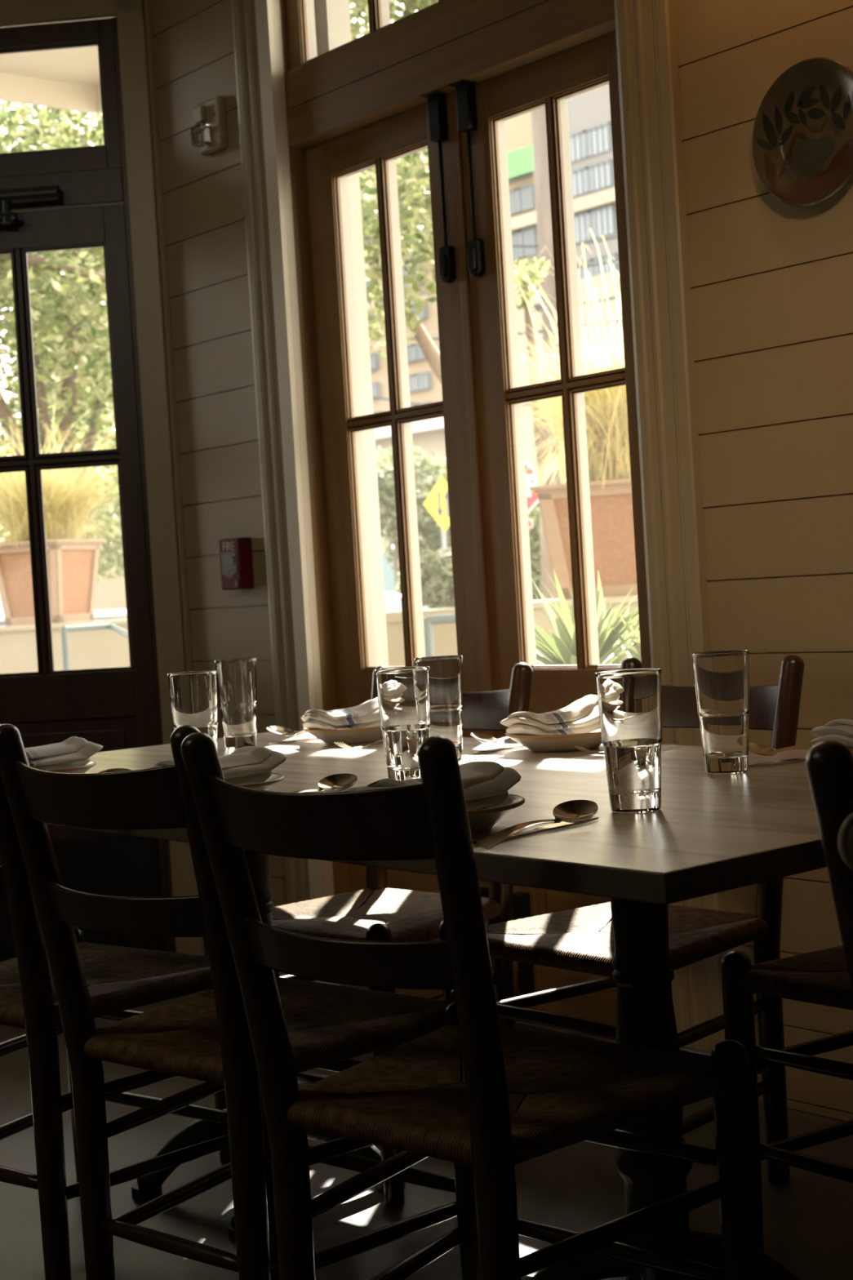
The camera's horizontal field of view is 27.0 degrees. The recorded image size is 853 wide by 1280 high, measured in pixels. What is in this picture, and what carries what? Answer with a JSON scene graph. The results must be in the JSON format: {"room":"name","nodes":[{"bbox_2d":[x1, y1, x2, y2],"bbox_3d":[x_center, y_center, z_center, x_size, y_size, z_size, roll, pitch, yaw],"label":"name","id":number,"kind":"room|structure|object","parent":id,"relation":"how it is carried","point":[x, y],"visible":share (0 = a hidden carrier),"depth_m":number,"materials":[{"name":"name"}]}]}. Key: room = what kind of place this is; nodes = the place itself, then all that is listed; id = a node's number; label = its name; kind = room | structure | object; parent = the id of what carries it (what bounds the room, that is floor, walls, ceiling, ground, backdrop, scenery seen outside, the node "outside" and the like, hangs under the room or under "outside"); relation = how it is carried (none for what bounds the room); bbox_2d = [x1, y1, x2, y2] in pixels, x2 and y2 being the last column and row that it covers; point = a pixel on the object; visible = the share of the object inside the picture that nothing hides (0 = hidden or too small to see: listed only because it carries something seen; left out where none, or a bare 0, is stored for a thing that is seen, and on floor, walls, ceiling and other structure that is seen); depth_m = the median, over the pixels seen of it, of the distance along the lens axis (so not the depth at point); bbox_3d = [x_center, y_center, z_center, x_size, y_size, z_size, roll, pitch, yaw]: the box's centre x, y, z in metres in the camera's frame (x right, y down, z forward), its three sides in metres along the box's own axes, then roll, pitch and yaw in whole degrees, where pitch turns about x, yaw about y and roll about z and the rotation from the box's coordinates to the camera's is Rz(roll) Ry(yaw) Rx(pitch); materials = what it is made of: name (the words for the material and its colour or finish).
{"room":"restaurant dining room","nodes":[
{"label":"restaurant dining room","id":0,"kind":"room"},
{"bbox_2d":[0,16,116,27],"bbox_3d":[-1.339,-1.932,5.074,0.985,0.420,0.205,-3,2,5],"label":"wall","id":1,"kind":"structure","parent":0,"point":[113,16],"depth_m":5.00,"materials":[{"name":"beige paint"}]},
{"bbox_2d":[0,991,852,1279],"bbox_3d":[-1.585,1.174,0.986,7.105,0.120,8.391,-5,2,-40],"label":"floor","id":2,"kind":"structure","parent":0,"point":[579,1187],"depth_m":3.04,"materials":[{"name":"grey concrete"}]},
{"bbox_2d":[0,724,229,1279],"bbox_3d":[-0.614,0.554,2.858,0.473,0.897,0.529,-2,2,38],"label":"dining chair","id":3,"kind":"object","parent":2,"relation":"on","point":[119,980],"visible":0.69,"depth_m":2.67,"materials":[{"name":"brown wood"}]},
{"bbox_2d":[0,724,457,1279],"bbox_3d":[-0.265,0.544,2.482,0.473,0.897,0.529,-2,2,41],"label":"dining chair","id":4,"kind":"object","parent":2,"relation":"on","point":[205,1036],"visible":0.8,"depth_m":2.40,"materials":[{"name":"brown wood"}]},
{"bbox_2d":[202,662,533,1206],"bbox_3d":[-0.077,0.508,3.355,0.473,0.897,0.529,-2,2,42],"label":"dining chair","id":5,"kind":"object","parent":2,"relation":"on","point":[384,913],"visible":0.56,"depth_m":3.34,"materials":[{"name":"brown wood"}]},
{"bbox_2d":[46,730,826,1279],"bbox_3d":[-0.018,0.589,2.795,0.975,0.760,1.989,-5,2,-40],"label":"dining table","id":6,"kind":"object","parent":2,"relation":"on","point":[710,833],"visible":0.39,"depth_m":2.38,"materials":[{"name":"brown wood"}]},
{"bbox_2d":[47,760,96,773],"bbox_3d":[-0.646,0.225,2.937,0.200,0.033,0.200,-5,2,-40],"label":"plate","id":7,"kind":"object","parent":6,"relation":"on","point":[82,769],"visible":0.24,"depth_m":2.89,"materials":[{"name":"beige ceramic"}]},
{"bbox_2d":[24,736,102,770],"bbox_3d":[-0.652,0.195,2.939,0.120,0.052,0.219,-2,2,43],"label":"napkin","id":8,"kind":"object","parent":7,"relation":"on","point":[74,751],"visible":0.58,"depth_m":2.94,"materials":[{"name":"white fabric"}]},
{"bbox_2d":[97,768,131,773],"bbox_3d":[-0.559,0.228,2.868,0.196,0.023,0.038,-5,2,-42],"label":"spoon","id":9,"kind":"object","parent":6,"relation":"on","point":[113,770],"visible":0.12,"depth_m":2.93,"materials":[{"name":"silver metal"}]},
{"bbox_2d":[167,670,217,750],"bbox_3d":[-0.383,0.139,2.951,0.082,0.172,0.082,-5,2,-40],"label":"water glass","id":10,"kind":"object","parent":6,"relation":"on","point":[193,694],"visible":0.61,"depth_m":2.92,"materials":[{"name":"white"}]},
{"bbox_2d":[214,657,257,748],"bbox_3d":[-0.368,0.123,3.474,0.082,0.172,0.082,-5,2,-40],"label":"water glass","id":11,"kind":"object","parent":6,"relation":"on","point":[237,686],"visible":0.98,"depth_m":3.44,"materials":[{"name":"white"}]},
{"bbox_2d":[239,773,284,791],"bbox_3d":[-0.301,0.216,2.528,0.200,0.033,0.200,-5,2,-40],"label":"plate","id":12,"kind":"object","parent":6,"relation":"on","point":[274,779],"visible":0.16,"depth_m":2.48,"materials":[{"name":"beige ceramic"}]},
{"bbox_2d":[146,746,286,785],"bbox_3d":[-0.303,0.186,2.528,0.106,0.051,0.215,-2,2,41],"label":"napkin","id":13,"kind":"object","parent":12,"relation":"on","point":[247,765],"visible":0.35,"depth_m":2.54,"materials":[{"name":"white fabric"}]},
{"bbox_2d":[266,725,306,736],"bbox_3d":[-0.241,0.184,3.575,0.195,0.034,0.038,-5,2,-42],"label":"spoon","id":14,"kind":"object","parent":6,"relation":"on","point":[280,731],"visible":0.63,"depth_m":3.54,"materials":[{"name":"silver metal"}]},
{"bbox_2d":[268,737,319,744],"bbox_3d":[-0.220,0.197,3.548,0.220,0.004,0.020,-5,2,-36],"label":"knife","id":15,"kind":"object","parent":6,"relation":"on","point":[306,739],"visible":0.54,"depth_m":3.51,"materials":[{"name":"silver metal"}]},
{"bbox_2d":[288,773,357,792],"bbox_3d":[-0.171,0.211,2.460,0.195,0.033,0.038,-5,2,-42],"label":"spoon","id":16,"kind":"object","parent":6,"relation":"on","point":[337,782],"visible":0.75,"depth_m":2.51,"materials":[{"name":"silver metal"}]},
{"bbox_2d":[302,725,382,744],"bbox_3d":[-0.138,0.180,3.449,0.200,0.033,0.200,-5,2,-40],"label":"bowl","id":17,"kind":"object","parent":6,"relation":"on","point":[366,735],"visible":0.51,"depth_m":3.38,"materials":[{"name":"beige ceramic"}]},
{"bbox_2d":[301,697,380,729],"bbox_3d":[-0.145,0.144,3.454,0.214,0.063,0.113,-4,2,-34],"label":"napkin","id":18,"kind":"object","parent":17,"relation":"on","point":[366,714],"visible":0.69,"depth_m":3.40,"materials":[{"name":"white fabric"}]},
{"bbox_2d":[327,786,366,792],"bbox_3d":[-0.153,0.222,2.522,0.020,0.004,0.220,-2,2,42],"label":"knife","id":19,"kind":"object","parent":6,"relation":"on","point":[357,788],"visible":0.12,"depth_m":2.57,"materials":[{"name":"silver metal"}]},
{"bbox_2d":[333,739,382,749],"bbox_3d":[-0.093,0.187,3.283,0.026,0.018,0.197,-2,2,43],"label":"fork","id":20,"kind":"object","parent":6,"relation":"on","point":[345,746],"visible":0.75,"depth_m":3.23,"materials":[{"name":"silver metal"}]},
{"bbox_2d":[374,666,431,780],"bbox_3d":[-0.031,0.127,2.634,0.082,0.172,0.082,-5,2,-40],"label":"water glass","id":21,"kind":"object","parent":6,"relation":"on","point":[403,693],"visible":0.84,"depth_m":2.60,"materials":[{"name":"white"}]},
{"bbox_2d":[413,655,463,759],"bbox_3d":[0.025,0.114,2.978,0.082,0.172,0.082,-5,2,-40],"label":"water glass","id":22,"kind":"object","parent":6,"relation":"on","point":[446,672],"visible":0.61,"depth_m":2.94,"materials":[{"name":"white"}]},
{"bbox_2d":[470,732,510,743],"bbox_3d":[0.140,0.173,3.140,0.038,0.034,0.195,-2,2,37],"label":"spoon","id":23,"kind":"object","parent":6,"relation":"on","point":[482,737],"visible":0.69,"depth_m":3.10,"materials":[{"name":"silver metal"}]},
{"bbox_2d":[467,793,524,834],"bbox_3d":[0.017,0.209,2.103,0.200,0.033,0.200,-5,2,-40],"label":"plate","id":24,"kind":"object","parent":6,"relation":"on","point":[482,820],"visible":0.24,"depth_m":2.05,"materials":[{"name":"beige ceramic"}]},
{"bbox_2d":[355,760,520,811],"bbox_3d":[0.012,0.179,2.105,0.105,0.051,0.213,-2,2,43],"label":"napkin","id":25,"kind":"object","parent":24,"relation":"on","point":[486,784],"visible":0.34,"depth_m":2.12,"materials":[{"name":"white fabric"}]},
{"bbox_2d":[472,745,524,754],"bbox_3d":[0.156,0.187,3.102,0.020,0.004,0.220,-2,2,44],"label":"knife","id":26,"kind":"object","parent":6,"relation":"on","point":[519,746],"visible":0.59,"depth_m":3.06,"materials":[{"name":"silver metal"}]},
{"bbox_2d":[472,816,599,846],"bbox_3d":[0.126,0.218,2.037,0.220,0.004,0.020,-5,2,-45],"label":"knife","id":27,"kind":"object","parent":6,"relation":"on","point":[562,824],"visible":0.6,"depth_m":2.04,"materials":[{"name":"silver metal"}]},
{"bbox_2d":[476,800,598,849],"bbox_3d":[0.126,0.207,2.008,0.196,0.032,0.038,-5,2,-42],"label":"spoon","id":28,"kind":"object","parent":6,"relation":"on","point":[574,811],"visible":1,"depth_m":2.04,"materials":[{"name":"silver metal"}]},
{"bbox_2d":[505,728,601,752],"bbox_3d":[0.235,0.170,3.044,0.200,0.033,0.200,-5,2,-40],"label":"plate","id":29,"kind":"object","parent":6,"relation":"on","point":[593,740],"visible":0.65,"depth_m":2.97,"materials":[{"name":"beige ceramic"}]},
{"bbox_2d":[500,694,600,735],"bbox_3d":[0.230,0.133,3.049,0.216,0.064,0.109,-5,2,-38],"label":"napkin","id":30,"kind":"object","parent":29,"relation":"on","point":[581,716],"visible":0.84,"depth_m":3.00,"materials":[{"name":"white fabric"}]},
{"bbox_2d":[574,742,679,755],"bbox_3d":[0.329,0.173,2.900,0.197,0.018,0.026,-4,2,-30],"label":"fork","id":31,"kind":"object","parent":6,"relation":"on","point":[584,749],"visible":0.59,"depth_m":2.86,"materials":[{"name":"silver metal"}]},
{"bbox_2d":[595,667,662,813],"bbox_3d":[0.252,0.123,2.179,0.082,0.172,0.082,-5,2,-40],"label":"water glass","id":32,"kind":"object","parent":6,"relation":"on","point":[629,700],"visible":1,"depth_m":2.15,"materials":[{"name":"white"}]},
{"bbox_2d":[691,649,750,774],"bbox_3d":[0.424,0.103,2.538,0.082,0.172,0.082,-5,2,-40],"label":"water glass","id":33,"kind":"object","parent":6,"relation":"on","point":[722,677],"visible":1,"depth_m":2.51,"materials":[{"name":"white"}]},
{"bbox_2d":[748,758,805,767],"bbox_3d":[0.559,0.176,2.626,0.220,0.004,0.020,-4,2,-30],"label":"knife","id":34,"kind":"object","parent":6,"relation":"on","point":[794,760],"visible":0.55,"depth_m":2.59,"materials":[{"name":"silver metal"}]},
{"bbox_2d":[749,742,813,755],"bbox_3d":[0.540,0.163,2.652,0.195,0.034,0.038,-5,2,-36],"label":"spoon","id":35,"kind":"object","parent":6,"relation":"on","point":[756,748],"visible":0.68,"depth_m":2.63,"materials":[{"name":"silver metal"}]},
{"bbox_3d":[0.651,0.160,2.521,0.200,0.033,0.200,-5,2,-40],"label":"plate","id":36,"kind":"object","parent":6,"relation":"on","visible":0},
{"bbox_2d":[808,718,852,748],"bbox_3d":[0.646,0.129,2.523,0.213,0.052,0.105,-4,2,-34],"label":"napkin","id":37,"kind":"object","parent":36,"relation":"on","point":[839,730],"visible":0.78,"depth_m":2.47,"materials":[{"name":"white fabric"}]},
{"bbox_2d":[180,732,759,1279],"bbox_3d":[0.046,0.536,2.105,0.473,0.897,0.529,-2,2,42],"label":"dining chair","id":38,"kind":"object","parent":2,"relation":"on","point":[454,1092],"visible":1,"depth_m":2.04,"materials":[{"name":"brown wood"}]},
{"bbox_2d":[439,654,804,1184],"bbox_3d":[0.367,0.490,3.056,0.529,0.897,0.473,-5,2,-42],"label":"dining chair","id":39,"kind":"object","parent":2,"relation":"on","point":[576,940],"visible":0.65,"depth_m":3.02,"materials":[{"name":"brown wood"}]},
{"bbox_2d":[721,945,852,1252],"bbox_3d":[0.784,0.477,2.636,0.529,0.897,0.473,-5,2,-40],"label":"dining chair","id":40,"kind":"object","parent":2,"relation":"on","point":[820,977],"visible":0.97,"depth_m":2.62,"materials":[{"name":"brown wood"}]},
{"bbox_2d":[805,740,852,993],"bbox_3d":[0.653,0.515,1.568,0.473,0.897,0.529,-2,2,42],"label":"dining chair","id":41,"kind":"object","parent":2,"relation":"on","point":[828,763],"visible":0.95,"depth_m":1.51,"materials":[{"name":"brown wood"}]},
{"bbox_2d":[837,813,852,870],"bbox_3d":[0.501,0.339,1.437,0.134,0.411,0.291,-5,2,-40],"label":"handbag","id":42,"kind":"object","parent":41,"relation":"hanging from","point":[845,838],"visible":1,"depth_m":1.50,"materials":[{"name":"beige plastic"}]},
{"bbox_2d":[150,0,852,1120],"bbox_3d":[1.450,-0.674,2.569,0.205,3.120,6.435,-5,2,-40],"label":"wall","id":43,"kind":"structure","parent":0,"point":[771,279],"depth_m":3.43,"materials":[{"name":"beige paint"}]},
{"bbox_2d":[0,204,171,962],"bbox_3d":[-1.242,-0.115,5.053,0.929,2.160,0.064,-3,2,5],"label":"door","id":44,"kind":"structure","parent":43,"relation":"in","point":[113,708],"depth_m":5.01,"materials":[{"name":"brown wood"}]},
{"bbox_2d":[191,95,227,155],"bbox_3d":[-0.582,-1.361,4.697,0.062,0.136,0.105,-5,2,-40],"label":"fire alarm strobe","id":45,"kind":"object","parent":43,"relation":"attached to","point":[209,133],"visible":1,"depth_m":4.68,"materials":[{"name":"beige paint"}]},
{"bbox_2d":[218,537,253,590],"bbox_3d":[-0.508,-0.203,4.736,0.047,0.136,0.094,-5,2,-40],"label":"fire alarm","id":46,"kind":"object","parent":43,"relation":"attached to","point":[235,553],"visible":1,"depth_m":4.71,"materials":[{"name":"red plastic"}]},
{"bbox_2d":[231,0,315,982],"bbox_3d":[-0.385,-0.586,4.570,0.024,3.050,0.158,-5,2,-40],"label":"trim","id":47,"kind":"structure","parent":43,"relation":"attached to","point":[243,11],"depth_m":4.58,"materials":[{"name":"beige paint"}]},
{"bbox_2d":[515,1022,612,1043],"bbox_3d":[0.242,0.904,4.191,0.255,0.033,1.175,-5,2,-40],"label":"trim","id":48,"kind":"structure","parent":43,"relation":"attached to","point":[519,1025],"depth_m":4.05,"materials":[{"name":"beige paint"}]},
{"bbox_2d":[613,0,727,1052],"bbox_3d":[0.471,-0.609,3.556,0.024,3.050,0.142,-5,2,-40],"label":"trim","id":49,"kind":"structure","parent":43,"relation":"attached to","point":[646,31],"depth_m":3.55,"materials":[{"name":"beige paint"}]},
{"bbox_2d":[752,57,852,206],"bbox_3d":[0.705,-0.922,3.236,0.033,0.262,0.262,-5,2,-40],"label":"wall plate","id":50,"kind":"object","parent":43,"relation":"attached to","point":[802,134],"visible":1,"depth_m":3.25,"materials":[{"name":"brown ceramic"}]},
{"label":"wall","id":51,"kind":"structure","parent":0,"visible":0},
{"bbox_2d":[142,0,204,955],"bbox_3d":[-0.707,-0.613,4.955,0.016,3.120,0.021,-5,2,-40],"label":"trim","id":52,"kind":"structure","parent":51,"relation":"attached to","point":[147,6],"depth_m":4.94,"materials":[{"name":"beige paint"}]},
{"label":"outside","id":53,"kind":"structure","parent":0,"visible":0},
{"bbox_3d":[14.853,0.629,-5.477,9.695,0.580,52.500,-5,2,-40],"label":"ground","id":54,"kind":"structure","parent":53,"visible":0},
{"bbox_2d":[0,100,119,504],"bbox_3d":[-3.023,-1.857,13.628,5.276,6.248,4.341,-5,2,-40],"label":"tree","id":55,"kind":"object","parent":54,"relation":"on","point":[72,304],"visible":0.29,"depth_m":12.68,"materials":[{"name":"green plant"}]},
{"bbox_2d":[0,618,129,673],"bbox_3d":[-2.157,0.530,10.893,1.078,1.278,0.790,-3,2,0],"label":"wall","id":56,"kind":"structure","parent":54,"relation":"on","point":[101,648],"depth_m":10.50,"materials":[{"name":"beige paint"}]},
{"bbox_2d":[0,404,121,626],"bbox_3d":[-2.336,-0.746,10.903,1.905,1.291,1.971,-3,2,9],"label":"planter","id":57,"kind":"object","parent":56,"relation":"on","point":[73,561],"visible":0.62,"depth_m":10.74,"materials":[{"name":"ceramic"}]},
{"bbox_2d":[60,622,128,670],"bbox_3d":[-1.137,0.435,6.890,0.270,1.010,0.669,-5,2,-40],"label":"pipe railing","id":58,"kind":"object","parent":54,"relation":"on","point":[64,629],"visible":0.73,"depth_m":7.01,"materials":[{"name":"grey metal"}]},
{"bbox_2d":[348,0,441,383],"bbox_3d":[0.087,-1.928,11.891,2.616,6.117,2.095,-5,2,-35],"label":"tree","id":59,"kind":"object","parent":54,"relation":"on","point":[419,227],"visible":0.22,"depth_m":11.00,"materials":[{"name":"green plant"}]},
{"bbox_2d":[385,607,457,666],"bbox_3d":[0.087,0.462,9.167,0.578,1.245,0.340,-3,2,0],"label":"wall","id":60,"kind":"structure","parent":54,"relation":"on","point":[445,634],"depth_m":9.00,"materials":[{"name":"beige paint"}]},
{"bbox_2d":[393,547,454,608],"bbox_3d":[0.203,0.160,14.018,0.875,1.803,0.862,-5,2,-40],"label":"shrub","id":61,"kind":"object","parent":54,"relation":"on","point":[436,569],"visible":0.38,"depth_m":13.75,"materials":[{"name":"green plant"}]},
{"bbox_2d":[422,613,455,657],"bbox_3d":[0.141,0.387,6.513,0.256,0.976,0.037,-3,2,0],"label":"pipe railing","id":62,"kind":"object","parent":54,"relation":"on","point":[428,620],"visible":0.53,"depth_m":6.49,"materials":[{"name":"grey metal"}]},
{"bbox_2d":[513,256,558,599],"bbox_3d":[0.754,-0.748,12.035,0.436,3.681,0.450,-4,2,-14],"label":"tree","id":63,"kind":"object","parent":54,"relation":"on","point":[545,561],"visible":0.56,"depth_m":12.01,"materials":[{"name":"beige plant"}]},
{"bbox_2d":[531,568,639,665],"bbox_3d":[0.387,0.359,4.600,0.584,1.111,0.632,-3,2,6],"label":"yucca plant","id":64,"kind":"object","parent":54,"relation":"on","point":[563,651],"visible":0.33,"depth_m":4.51,"materials":[{"name":"green plant"}]},
{"bbox_2d":[533,595,639,658],"bbox_3d":[0.917,0.429,8.218,0.922,1.265,0.640,-3,2,0],"label":"wall","id":65,"kind":"structure","parent":54,"relation":"on","point":[539,619],"depth_m":7.90,"materials":[{"name":"beige paint"}]},
{"bbox_2d":[513,264,573,599],"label":"planter","id":66,"kind":"object","parent":65,"relation":"on","point":[553,499],"depth_m":8.06,"materials":[{"name":"ceramic"}]},
{"bbox_2d":[576,228,637,597],"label":"planter","id":67,"kind":"object","parent":65,"relation":"on","point":[610,486],"depth_m":8.00,"materials":[{"name":"ceramic"}]},
{"bbox_2d":[599,608,641,664],"bbox_3d":[0.534,0.408,4.527,0.309,1.001,0.433,-3,2,16],"label":"yucca plant","id":68,"kind":"object","parent":54,"relation":"on","point":[636,638],"visible":0.14,"depth_m":4.45,"materials":[{"name":"green plant"}]},
{"bbox_3d":[0.914,-2.606,3.249,0.100,1.000,8.500,-5,2,-40],"label":"wall","id":69,"kind":"structure","parent":0,"visible":0},
{"bbox_2d":[0,45,102,114],"bbox_3d":[-3.845,-2.730,2.038,13.110,0.360,9.180,-5,2,-40],"label":"porch roof","id":70,"kind":"structure","parent":69,"relation":"attached to","point":[68,78],"depth_m":9.44,"materials":[{"name":"beige paint"}]},
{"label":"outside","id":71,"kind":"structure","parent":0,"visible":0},
{"bbox_3d":[23.078,-1.286,52.200,77.400,0.200,130.000,-5,2,-40],"label":"street","id":72,"kind":"object","parent":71,"visible":0},
{"bbox_2d":[9,84,623,610],"bbox_3d":[-2.525,-10.113,74.483,10.600,19.246,43.229,-5,2,-40],"label":"apartment building","id":73,"kind":"structure","parent":72,"relation":"on","point":[589,112],"depth_m":57.90,"materials":[{"name":"grey"}]},
{"bbox_2d":[506,144,533,178],"bbox_3d":[2.978,-15.909,59.330,0.040,0.840,1.800,-5,2,-40],"label":"banner","id":74,"kind":"object","parent":73,"relation":"attached to","point":[520,162],"visible":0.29,"depth_m":59.12,"materials":[{"name":"green fabric"}]},
{"bbox_2d":[376,445,447,586],"bbox_3d":[-0.493,-1.325,30.054,2.784,3.952,2.768,-5,2,-40],"label":"shrub","id":75,"kind":"object","parent":72,"relation":"on","point":[387,504],"visible":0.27,"depth_m":29.42,"materials":[{"name":"green plant"}]},
{"bbox_2d":[382,506,451,571],"bbox_3d":[0.480,-0.941,31.020,2.542,3.015,2.550,-5,2,-40],"label":"shrub","id":76,"kind":"object","parent":72,"relation":"on","point":[429,537],"visible":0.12,"depth_m":30.51,"materials":[{"name":"green plant"}]},
{"bbox_2d":[423,475,449,556],"bbox_3d":[0.309,-0.905,27.049,0.054,3.186,0.860,-2,2,45],"label":"sign","id":77,"kind":"object","parent":72,"relation":"on","point":[437,503],"visible":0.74,"depth_m":26.97,"materials":[{"name":"yellow metal"}]},
{"bbox_2d":[374,401,546,599],"bbox_3d":[0.665,-2.489,42.044,4.500,5.466,6.661,-5,2,-40],"label":"building","id":78,"kind":"structure","parent":72,"relation":"on","point":[428,434],"depth_m":39.72,"materials":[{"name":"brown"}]},
{"bbox_2d":[524,460,538,528],"bbox_3d":[1.068,-0.708,21.549,0.750,3.012,0.046,-3,2,3],"label":"stop sign","id":79,"kind":"object","parent":72,"relation":"on","point":[532,498],"visible":0.12,"depth_m":21.48,"materials":[{"name":"red metal"}]},
{"bbox_2d":[528,502,541,600],"bbox_3d":[1.937,-1.058,29.009,1.845,3.190,1.782,-5,2,-40],"label":"shrub","id":80,"kind":"object","parent":72,"relation":"on","point":[534,514],"visible":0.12,"depth_m":28.43,"materials":[{"name":"green plant"}]},
{"bbox_2d":[524,106,566,484],"bbox_3d":[1.677,-4.777,24.022,0.340,10.920,0.900,-5,2,-40],"label":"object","id":81,"kind":"object","parent":72,"relation":"on","point":[541,176],"visible":0.17,"depth_m":23.89,"materials":[{"name":"brown wood"}]},
{"bbox_2d":[372,395,531,406],"bbox_3d":[0.263,-3.265,24.000,2.635,0.356,0.036,-3,2,0],"label":"overhead wire","id":82,"kind":"object","parent":81,"relation":"attached to","point":[374,397],"visible":0.18,"depth_m":23.99,"materials":[{"name":"grey"}]},
{"bbox_2d":[369,318,622,340],"bbox_3d":[1.002,-4.190,24.001,4.129,0.192,0.036,-3,2,0],"label":"overhead wire","id":83,"kind":"object","parent":81,"relation":"attached to","point":[616,320],"visible":0.11,"depth_m":23.99,"materials":[{"name":"grey"}]},
{"bbox_2d":[512,235,617,247],"bbox_3d":[1.884,-5.407,24.001,2.364,0.185,0.036,-3,2,0],"label":"overhead wire","id":84,"kind":"object","parent":81,"relation":"attached to","point":[615,237],"visible":0.42,"depth_m":23.99,"materials":[{"name":"grey metal"}]},
{"bbox_2d":[515,295,619,308],"bbox_3d":[1.884,-4.595,24.001,2.365,0.193,0.036,-3,2,0],"label":"overhead wire","id":85,"kind":"object","parent":81,"relation":"attached to","point":[613,297],"visible":0.27,"depth_m":23.99,"materials":[{"name":"grey metal"}]},
{"bbox_2d":[524,258,618,271],"bbox_3d":[1.884,-5.094,24.001,2.365,0.193,0.036,-3,2,0],"label":"overhead wire","id":86,"kind":"object","parent":81,"relation":"attached to","point":[615,260],"visible":0.22,"depth_m":23.99,"materials":[{"name":"grey metal"}]},
{"label":"wall","id":87,"kind":"structure","parent":0,"visible":0},
{"bbox_2d":[0,17,121,177],"bbox_3d":[-1.324,-1.497,5.013,0.935,0.414,0.052,-3,2,5],"label":"window","id":88,"kind":"structure","parent":87,"relation":"in","point":[91,33],"depth_m":4.96,"materials":[{"name":"brown wood"}]},
{"bbox_2d":[0,17,176,952],"bbox_3d":[-1.261,-0.363,5.012,0.972,2.684,0.209,-3,2,5],"label":"trim","id":89,"kind":"structure","parent":87,"relation":"attached to","point":[107,186],"depth_m":4.96,"materials":[{"name":"brown wood"}]},
{"bbox_2d":[0,0,203,955],"bbox_3d":[-1.271,-0.401,5.006,1.138,2.760,0.022,-3,2,5],"label":"trim","id":90,"kind":"structure","parent":87,"relation":"attached to","point":[130,15],"depth_m":4.94,"materials":[{"name":"beige paint"}]},
{"bbox_3d":[0.041,-2.086,4.097,0.205,0.220,1.260,-5,2,-40],"label":"wall","id":91,"kind":"structure","parent":0,"visible":0},
{"bbox_2d":[254,0,339,985],"bbox_3d":[0.051,-0.538,4.071,0.040,2.930,1.260,-5,2,-40],"label":"trim","id":92,"kind":"structure","parent":91,"relation":"attached to","point":[268,15],"depth_m":4.51,"materials":[{"name":"beige paint"}]},
{"bbox_2d":[280,0,355,987],"bbox_3d":[0.110,-0.543,4.121,0.114,2.930,1.260,-5,2,-40],"label":"trim","id":93,"kind":"structure","parent":91,"relation":"attached to","point":[296,155],"depth_m":4.54,"materials":[{"name":"brown wood"}]},
{"bbox_2d":[315,0,388,666],"bbox_3d":[0.180,-0.584,4.181,0.074,3.000,1.260,-5,2,-40],"label":"trim","id":94,"kind":"structure","parent":91,"relation":"attached to","point":[332,16],"depth_m":4.60,"materials":[{"name":"grey wood"}]},
{"bbox_2d":[285,0,446,70],"bbox_3d":[0.037,-1.692,4.075,0.052,0.482,1.175,-5,2,-40],"label":"window","id":95,"kind":"structure","parent":91,"relation":"in","point":[300,17],"depth_m":4.48,"materials":[{"name":"brown wood"}]},
{"bbox_2d":[305,90,489,998],"bbox_3d":[-0.057,-0.184,4.348,0.098,2.160,0.582,-5,2,-40],"label":"door","id":96,"kind":"structure","parent":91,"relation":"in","point":[378,144],"depth_m":4.36,"materials":[{"name":"brown wood"}]},
{"bbox_2d":[284,0,615,148],"bbox_3d":[0.050,-1.635,4.085,0.114,0.742,1.175,-5,2,-40],"label":"door header","id":97,"kind":"structure","parent":91,"relation":"attached to","point":[384,73],"depth_m":4.09,"materials":[{"name":"brown wood"}]},
{"bbox_2d":[447,30,651,1043],"bbox_3d":[0.316,-0.193,3.905,0.098,2.160,0.601,-5,2,-40],"label":"door","id":98,"kind":"structure","parent":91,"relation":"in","point":[479,112],"depth_m":4.02,"materials":[{"name":"brown wood"}]},
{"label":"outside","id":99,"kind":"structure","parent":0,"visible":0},
{"bbox_3d":[-39.576,2.958,33.610,42.600,0.200,77.500,-5,2,-40],"label":"street","id":100,"kind":"object","parent":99,"visible":0},
{"bbox_2d":[0,417,124,582],"bbox_3d":[-4.591,-0.967,24.025,3.302,4.061,4.443,-5,2,-40],"label":"shrub","id":101,"kind":"object","parent":100,"relation":"on","point":[107,553],"visible":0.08,"depth_m":23.09,"materials":[{"name":"green plant"}]},
{"bbox_2d":[0,608,126,626],"bbox_3d":[-2.617,0.443,15.519,4.493,1.449,1.820,-3,2,5],"label":"car","id":102,"kind":"object","parent":100,"relation":"on","point":[101,615],"visible":0.02,"depth_m":14.65,"materials":[{"name":"grey paint"}]},
{"bbox_2d":[384,591,429,611],"bbox_3d":[-0.443,0.215,19.025,1.820,1.449,4.493,-5,2,-40],"label":"car","id":103,"kind":"object","parent":100,"relation":"on","point":[393,602],"visible":0.03,"depth_m":18.29,"materials":[{"name":"silver metal"}]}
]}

